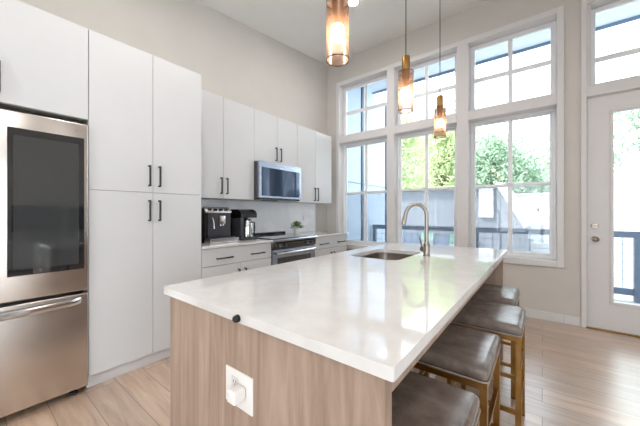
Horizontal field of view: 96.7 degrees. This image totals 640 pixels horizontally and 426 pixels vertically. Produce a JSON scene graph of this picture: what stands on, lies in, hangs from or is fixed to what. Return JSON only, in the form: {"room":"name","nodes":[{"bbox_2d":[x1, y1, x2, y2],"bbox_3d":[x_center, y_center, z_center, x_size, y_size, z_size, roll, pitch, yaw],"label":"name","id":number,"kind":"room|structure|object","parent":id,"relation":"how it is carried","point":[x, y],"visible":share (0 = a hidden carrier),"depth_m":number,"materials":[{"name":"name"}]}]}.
{"room":"kitchen","nodes":[
{"label":"kitchen","id":0,"kind":"room"},
{"bbox_2d":[18,0,326,230],"bbox_3d":[-2.305,-0.755,2.182,0.160,3.950,8.200,0,0,38],"label":"wall","id":1,"kind":"structure","parent":0,"point":[235,61],"depth_m":3.44,"materials":[{"name":"paint"}]},
{"bbox_2d":[0,0,87,122],"bbox_3d":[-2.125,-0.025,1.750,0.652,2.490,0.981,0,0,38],"label":"upper cabinet","id":2,"kind":"object","parent":1,"relation":"attached to","point":[44,55],"visible":0.98,"depth_m":1.78,"materials":[{"name":"white paint"}]},
{"bbox_2d":[200,90,253,200],"bbox_3d":[-1.173,-0.720,3.216,0.347,1.114,0.847,0,0,38],"label":"upper cabinet","id":3,"kind":"object","parent":1,"relation":"attached to","point":[227,126],"visible":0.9,"depth_m":3.16,"materials":[{"name":"white paint"}]},
{"bbox_2d":[201,199,314,232],"bbox_3d":[-0.825,0.071,3.936,0.011,0.465,2.413,0,0,38],"label":"backsplash","id":4,"kind":"structure","parent":1,"relation":"attached to","point":[271,216],"depth_m":4.15,"materials":[{"name":"white tile"}]},
{"bbox_2d":[254,109,296,166],"bbox_3d":[-0.674,-0.962,3.855,0.347,0.630,0.772,0,0,38],"label":"upper cabinet","id":5,"kind":"object","parent":1,"relation":"attached to","point":[275,138],"visible":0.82,"depth_m":3.73,"materials":[{"name":"white paint"}]},
{"bbox_2d":[254,160,300,201],"bbox_3d":[-0.651,-0.400,3.826,0.396,0.470,0.751,0,0,38],"label":"microwave","id":6,"kind":"object","parent":5,"relation":"attached to","point":[274,182],"visible":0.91,"depth_m":3.63,"materials":[{"name":"grey metal"}]},
{"bbox_2d":[282,124,330,203],"bbox_3d":[-0.177,-0.720,4.491,0.347,1.114,0.838,0,0,38],"label":"upper cabinet","id":7,"kind":"object","parent":1,"relation":"attached to","point":[313,147],"visible":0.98,"depth_m":4.36,"materials":[{"name":"white paint"}]},
{"bbox_2d":[0,317,639,425],"bbox_3d":[0.611,1.250,-0.128,7.680,0.060,8.150,0,0,38],"label":"floor","id":8,"kind":"structure","parent":0,"point":[575,375],"depth_m":1.94,"materials":[{"name":"brown wood"}]},
{"bbox_2d":[0,108,87,417],"bbox_3d":[-2.084,0.300,1.735,0.679,1.840,0.939,0,0,38],"label":"refrigerator","id":9,"kind":"object","parent":8,"relation":"on","point":[44,160],"visible":1,"depth_m":1.75,"materials":[{"name":"grey metal"}]},
{"bbox_2d":[83,29,200,387],"bbox_3d":[-1.569,-0.025,2.461,0.652,2.490,0.823,0,0,38],"label":"pantry cabinet","id":10,"kind":"object","parent":8,"relation":"on","point":[144,121],"visible":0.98,"depth_m":2.19,"materials":[{"name":"white paint"}]},
{"bbox_2d":[201,242,270,278],"bbox_3d":[-1.053,0.775,3.123,0.652,0.889,0.851,0,0,38],"label":"base cabinet","id":11,"kind":"object","parent":8,"relation":"on","point":[224,260],"visible":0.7,"depth_m":2.89,"materials":[{"name":"white paint"}]},
{"bbox_2d":[201,239,272,248],"bbox_3d":[-1.056,0.318,3.126,0.644,0.025,0.853,0,0,38],"label":"countertop","id":12,"kind":"structure","parent":11,"relation":"on","point":[256,241],"depth_m":2.87,"materials":[{"name":"white stone"}]},
{"bbox_2d":[201,207,238,243],"bbox_3d":[-1.155,0.120,3.094,0.430,0.370,0.335,0,0,38],"label":"espresso machine","id":13,"kind":"object","parent":12,"relation":"on","point":[215,221],"visible":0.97,"depth_m":2.98,"materials":[{"name":"black plastic"}]},
{"bbox_2d":[204,237,238,243],"bbox_3d":[-1.033,0.280,2.999,0.120,0.046,0.335,0,0,38],"label":"drip tray","id":14,"kind":"object","parent":13,"relation":"on","point":[211,240],"depth_m":2.93,"materials":[{"name":"silver metal"}]},
{"bbox_2d":[230,209,256,240],"bbox_3d":[-0.938,0.130,3.341,0.409,0.350,0.220,0,0,38],"label":"drip coffee maker","id":15,"kind":"object","parent":12,"relation":"on","point":[241,226],"visible":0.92,"depth_m":3.24,"materials":[{"name":"black plastic"}]},
{"bbox_2d":[253,231,316,264],"bbox_3d":[-0.524,0.733,3.740,0.692,0.935,0.768,0,0,38],"label":"range","id":16,"kind":"object","parent":8,"relation":"on","point":[285,247],"visible":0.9,"depth_m":3.55,"materials":[{"name":"silver metal"}]},
{"bbox_2d":[253,233,314,239],"bbox_3d":[-0.547,0.299,3.758,0.630,0.012,0.768,0,0,38],"label":"cooktop","id":17,"kind":"object","parent":16,"relation":"in","point":[270,236],"depth_m":3.75,"materials":[{"name":"black glass"}]},
{"bbox_2d":[314,234,346,256],"bbox_3d":[-0.056,0.775,4.398,0.652,0.889,0.838,0,0,38],"label":"base cabinet","id":18,"kind":"object","parent":8,"relation":"on","point":[326,245],"visible":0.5,"depth_m":4.19,"materials":[{"name":"white paint"}]},
{"bbox_2d":[293,231,348,236],"bbox_3d":[-0.057,0.318,4.405,0.644,0.025,0.852,0,0,38],"label":"countertop","id":19,"kind":"structure","parent":18,"relation":"on","point":[316,233],"depth_m":4.29,"materials":[{"name":"white stone"}]},
{"bbox_2d":[290,221,303,233],"bbox_3d":[-0.347,0.207,4.303,0.229,0.193,0.217,0,0,13],"label":"potted plant","id":20,"kind":"object","parent":19,"relation":"on","point":[296,230],"visible":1,"depth_m":4.26,"materials":[{"name":"green plant"}]},
{"bbox_2d":[170,259,502,425],"bbox_3d":[0.446,0.778,1.790,0.988,0.884,2.278,0,0,38],"label":"kitchen island","id":21,"kind":"object","parent":8,"relation":"on","point":[294,385],"visible":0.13,"depth_m":0.84,"materials":[{"name":"taupe oak wood"},{"name":"white quartz"}]},
{"bbox_2d":[226,364,252,416],"bbox_3d":[-0.253,0.548,0.885,0.135,0.113,0.008,0,0,38],"label":"wall outlet","id":22,"kind":"object","parent":21,"relation":"attached to","point":[233,376],"visible":0.62,"depth_m":0.87,"materials":[{"name":"white plastic"}]},
{"bbox_2d":[231,375,237,386],"bbox_3d":[-0.268,0.548,0.893,0.034,0.071,0.002,0,0,38],"label":"socket","id":23,"kind":"object","parent":22,"relation":"attached to","point":[234,378],"depth_m":0.89,"materials":[{"name":"white plastic"}]},
{"bbox_2d":[227,384,244,405],"bbox_3d":[-0.252,0.544,0.854,0.040,0.040,0.041,0,0,38],"label":"plug","id":24,"kind":"object","parent":22,"relation":"attached to","point":[236,393],"visible":1,"depth_m":0.84,"materials":[{"name":"white plastic"}]},
{"bbox_2d":[163,242,506,381],"bbox_3d":[0.455,0.320,1.784,1.017,0.030,2.308,0,0,38],"label":"island countertop","id":25,"kind":"structure","parent":21,"relation":"on","point":[372,316],"depth_m":1.04,"materials":[{"name":"white stone"}]},
{"bbox_2d":[232,314,239,322],"bbox_3d":[-0.255,0.320,0.860,0.023,0.023,0.018,0,0,38],"label":"bumper cover","id":26,"kind":"object","parent":25,"relation":"attached to","point":[236,318],"visible":1,"depth_m":0.86,"materials":[{"name":"black rubber"}]},
{"bbox_2d":[361,252,412,259],"bbox_3d":[0.504,0.433,2.144,0.415,0.194,0.570,0,0,38],"label":"sink","id":27,"kind":"object","parent":25,"relation":"in","point":[381,255],"visible":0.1,"depth_m":2.40,"materials":[{"name":"metal"}]},
{"bbox_2d":[401,202,430,255],"bbox_3d":[0.693,0.113,2.058,0.204,0.384,0.066,0,0,13],"label":"faucet","id":28,"kind":"object","parent":25,"relation":"on","point":[425,247],"visible":1,"depth_m":2.04,"materials":[{"name":"silver metal"}]},
{"bbox_2d":[392,371,480,425],"bbox_3d":[0.247,0.890,0.854,0.360,0.660,0.405,0,0,38],"label":"bar stool","id":29,"kind":"object","parent":8,"relation":"on","point":[418,399],"visible":0.51,"depth_m":0.84,"materials":[{"name":"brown leather"}]},
{"bbox_2d":[414,324,500,425],"bbox_3d":[0.589,0.890,1.291,0.360,0.660,0.405,0,0,38],"label":"bar stool","id":30,"kind":"object","parent":8,"relation":"on","point":[470,357],"visible":0.56,"depth_m":1.16,"materials":[{"name":"brown leather"}]},
{"bbox_2d":[447,299,525,425],"bbox_3d":[0.986,0.890,1.679,0.360,0.660,0.405,0,0,38],"label":"bar stool","id":31,"kind":"object","parent":8,"relation":"on","point":[506,321],"visible":0.66,"depth_m":1.55,"materials":[{"name":"golden brown wood"},{"name":"grey brown leather"}]},
{"bbox_2d":[471,283,519,398],"bbox_3d":[1.262,0.890,2.123,0.360,0.660,0.405,0,0,38],"label":"bar stool","id":32,"kind":"object","parent":8,"relation":"on","point":[486,292],"visible":0.44,"depth_m":1.97,"materials":[{"name":"golden brown wood"},{"name":"grey brown leather"}]},
{"bbox_2d":[196,0,488,64],"bbox_3d":[0.657,-2.353,-0.069,7.680,1.154,8.300,0,0,38],"label":"ceiling","id":33,"kind":"structure","parent":0,"point":[300,25],"depth_m":3.76,"materials":[{"name":"paint"}]},
{"bbox_2d":[326,0,348,66],"bbox_3d":[0.076,-1.506,1.235,0.120,1.688,0.120,0,0,38],"label":"pendant lamp","id":34,"kind":"object","parent":33,"relation":"hanging from","point":[336,32],"visible":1,"depth_m":1.24,"materials":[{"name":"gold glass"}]},
{"bbox_2d":[332,0,343,23],"bbox_3d":[0.076,-0.918,1.235,0.052,0.209,0.052,0,0,38],"label":"socket","id":35,"kind":"object","parent":34,"relation":"attached to","point":[337,5],"depth_m":1.22,"materials":[{"name":"gold metal"}]},
{"bbox_2d":[346,0,359,7],"bbox_3d":[0.398,-2.546,3.433,0.170,0.011,0.170,0,0,38],"label":"recessed light","id":36,"kind":"object","parent":33,"relation":"in","point":[352,3],"visible":0.88,"depth_m":3.44,"materials":[{"name":"white plastic"}]},
{"bbox_2d":[398,0,413,113],"bbox_3d":[0.560,-1.551,1.853,0.120,1.778,0.120,0,0,38],"label":"pendant lamp","id":37,"kind":"object","parent":33,"relation":"hanging from","point":[406,92],"visible":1,"depth_m":1.84,"materials":[{"name":"gold metal"}]},
{"bbox_2d":[402,55,409,87],"bbox_3d":[0.560,-0.918,1.853,0.052,0.209,0.052,0,0,38],"label":"socket","id":38,"kind":"object","parent":37,"relation":"attached to","point":[406,58],"depth_m":1.83,"materials":[{"name":"gold metal"}]},
{"bbox_2d":[434,95,445,138],"bbox_3d":[1.043,-1.596,2.472,0.120,1.869,0.120,0,0,38],"label":"pendant lamp","id":39,"kind":"object","parent":33,"relation":"hanging from","point":[440,122],"visible":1,"depth_m":2.46,"materials":[{"name":"gold metal"}]},
{"bbox_2d":[437,95,442,119],"bbox_3d":[1.043,-0.918,2.472,0.052,0.209,0.052,0,0,38],"label":"socket","id":40,"kind":"object","parent":39,"relation":"attached to","point":[440,97],"depth_m":2.45,"materials":[{"name":"gold metal"}]},
{"bbox_2d":[347,88,384,241],"bbox_3d":[0.880,-0.715,6.340,0.180,4.150,2.405,0,0,38],"label":"wall","id":41,"kind":"structure","parent":0,"point":[376,117],"depth_m":6.48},
{"bbox_2d":[348,87,386,241],"bbox_3d":[0.955,-0.710,6.272,0.022,4.140,2.420,0,0,38],"label":"trim","id":42,"kind":"structure","parent":41,"relation":"attached to","point":[362,88],"depth_m":6.26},
{"bbox_2d":[327,0,580,316],"bbox_3d":[2.989,-0.755,3.046,7.440,3.950,0.180,0,0,38],"label":"wall","id":43,"kind":"structure","parent":0,"point":[541,288],"depth_m":3.34,"materials":[{"name":"paint"}]},
{"bbox_2d":[339,75,386,245],"bbox_3d":[0.747,-0.848,4.779,0.892,2.765,0.199,0,0,38],"label":"window","id":44,"kind":"structure","parent":43,"relation":"in","point":[345,90],"depth_m":4.83,"materials":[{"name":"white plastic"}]},
{"bbox_2d":[387,68,397,242],"bbox_3d":[1.140,-0.848,4.461,0.119,2.765,0.186,0,0,38],"label":"trim","id":45,"kind":"structure","parent":43,"relation":"attached to","point":[392,74],"depth_m":4.39,"materials":[{"name":"white paint"}]},
{"bbox_2d":[394,52,456,245],"bbox_3d":[1.540,-0.848,4.159,0.885,2.765,0.199,0,0,38],"label":"window","id":46,"kind":"structure","parent":43,"relation":"in","point":[425,65],"depth_m":4.20,"materials":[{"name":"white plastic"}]},
{"bbox_2d":[336,6,563,267],"bbox_3d":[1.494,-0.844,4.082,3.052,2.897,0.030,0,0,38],"label":"trim","id":47,"kind":"structure","parent":43,"relation":"attached to","point":[559,11],"depth_m":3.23,"materials":[{"name":"white paint"}]},
{"bbox_2d":[457,43,469,246],"bbox_3d":[1.940,-0.848,3.836,0.142,2.765,0.186,0,0,38],"label":"trim","id":48,"kind":"structure","parent":43,"relation":"attached to","point":[463,51],"depth_m":3.76,"materials":[{"name":"white paint"}]},
{"bbox_2d":[468,20,556,259],"bbox_3d":[2.352,-0.848,3.525,0.891,2.765,0.199,0,0,38],"label":"window","id":49,"kind":"structure","parent":43,"relation":"in","point":[551,25],"depth_m":3.53,"materials":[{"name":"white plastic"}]},
{"bbox_2d":[524,308,580,326],"bbox_3d":[1.718,1.171,3.914,2.768,0.098,0.016,0,0,38],"label":"baseboard","id":50,"kind":"structure","parent":43,"relation":"attached to","point":[554,317],"depth_m":3.20,"materials":[{"name":"white paint"}]},
{"bbox_2d":[581,0,639,327],"bbox_3d":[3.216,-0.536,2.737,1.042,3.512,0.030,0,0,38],"label":"trim","id":51,"kind":"structure","parent":43,"relation":"attached to","point":[632,83],"depth_m":3.03,"materials":[{"name":"white paint"}]},
{"bbox_2d":[586,326,639,337],"bbox_3d":[3.264,1.214,2.812,0.958,0.012,0.210,0,0,38],"label":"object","id":52,"kind":"structure","parent":43,"relation":"attached to","point":[588,327],"depth_m":2.91,"materials":[{"name":"brown wood"}]},
{"bbox_2d":[587,90,639,334],"bbox_3d":[3.217,-0.007,2.751,0.934,2.431,0.137,0,0,38],"label":"door","id":53,"kind":"structure","parent":43,"relation":"in","point":[603,312],"depth_m":2.97,"materials":[{"name":"white paint"}]},
{"bbox_2d":[591,0,639,84],"bbox_3d":[3.312,-1.790,2.858,0.880,0.860,0.058,0,0,38],"label":"window","id":54,"kind":"structure","parent":43,"relation":"in","point":[621,3],"depth_m":3.05,"materials":[{"name":"white plastic"}]},
{"bbox_2d":[364,1,639,92],"bbox_3d":[3.735,-2.870,3.725,7.900,0.160,1.790,0,0,38],"label":"soffit","id":55,"kind":"structure","parent":0,"point":[631,10],"depth_m":4.86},
{"bbox_2d":[372,15,639,94],"bbox_3d":[4.296,-2.895,4.442,7.900,0.110,0.029,0,0,38],"label":"fascia","id":56,"kind":"object","parent":55,"relation":"attached to","point":[637,17],"visible":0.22,"depth_m":5.02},
{"label":"outside","id":57,"kind":"structure","parent":0,"visible":0},
{"bbox_2d":[614,298,639,303],"bbox_3d":[3.600,1.310,3.755,7.350,0.100,1.689,0,0,38],"label":"deck","id":58,"kind":"object","parent":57,"point":[615,299],"depth_m":4.06,"materials":[{"name":"white"}]},
{"bbox_2d":[373,224,639,302],"bbox_3d":[4.101,0.760,4.347,7.290,1.000,0.070,0,0,38],"label":"porch railing","id":59,"kind":"object","parent":58,"relation":"on","point":[635,292],"visible":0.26,"depth_m":4.63,"materials":[{"name":"dark grey painted metal"},{"name":"clear glass"}]},
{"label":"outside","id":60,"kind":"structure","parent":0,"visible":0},
{"bbox_3d":[26.535,4.270,33.963,100.000,0.100,73.800,0,0,38],"label":"ground","id":61,"kind":"structure","parent":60,"visible":0},
{"bbox_2d":[402,110,438,188],"bbox_3d":[5.143,-1.419,19.587,5.709,11.291,5.813,0,0,38],"label":"tree","id":62,"kind":"object","parent":61,"relation":"on","point":[408,182],"visible":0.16,"depth_m":18.45,"materials":[{"name":"green plant"}]},
{"bbox_2d":[410,95,481,187],"bbox_3d":[11.040,-2.864,26.368,8.202,14.178,7.930,0,0,38],"label":"tree","id":63,"kind":"object","parent":61,"relation":"on","point":[442,150],"visible":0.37,"depth_m":25.53,"materials":[{"name":"green plant"}]},
{"bbox_2d":[402,183,533,251],"bbox_3d":[5.024,1.650,11.303,5.500,5.140,4.400,0,0,38],"label":"house","id":64,"kind":"structure","parent":61,"relation":"on","point":[491,203],"depth_m":9.18,"materials":[{"name":"grey"}]},
{"bbox_2d":[476,130,549,193],"bbox_3d":[9.825,-0.213,15.416,4.935,8.884,4.142,0,0,38],"label":"tree","id":65,"kind":"object","parent":61,"relation":"on","point":[493,169],"visible":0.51,"depth_m":14.80,"materials":[{"name":"green plant"}]},
{"bbox_2d":[513,159,549,191],"bbox_3d":[21.497,-0.513,27.829,7.333,9.483,6.780,0,0,29],"label":"tree","id":66,"kind":"object","parent":61,"relation":"on","point":[544,172],"visible":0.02,"depth_m":26.97,"materials":[{"name":"green plant"}]},
{"bbox_2d":[515,193,548,252],"bbox_3d":[8.981,1.700,12.145,3.200,5.040,1.200,0,0,38],"label":"building","id":67,"kind":"structure","parent":61,"relation":"on","point":[536,205],"depth_m":11.58,"materials":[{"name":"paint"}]},
{"bbox_2d":[539,130,635,191],"bbox_3d":[17.739,-1.224,19.617,5.310,10.902,4.298,0,0,38],"label":"tree","id":68,"kind":"object","parent":61,"relation":"on","point":[545,148],"visible":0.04,"depth_m":19.64,"materials":[{"name":"green plant"}]},
{"bbox_2d":[614,166,639,299],"bbox_3d":[11.541,1.380,7.544,6.140,5.680,0.180,0,0,38],"label":"wall","id":69,"kind":"structure","parent":61,"relation":"on","point":[626,179],"depth_m":8.97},
{"bbox_2d":[614,109,639,157],"bbox_3d":[14.034,-0.900,10.691,4.841,10.255,5.026,0,0,-41],"label":"tree","id":70,"kind":"object","parent":61,"relation":"on","point":[634,115],"visible":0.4,"depth_m":11.94,"materials":[{"name":"green plant"}]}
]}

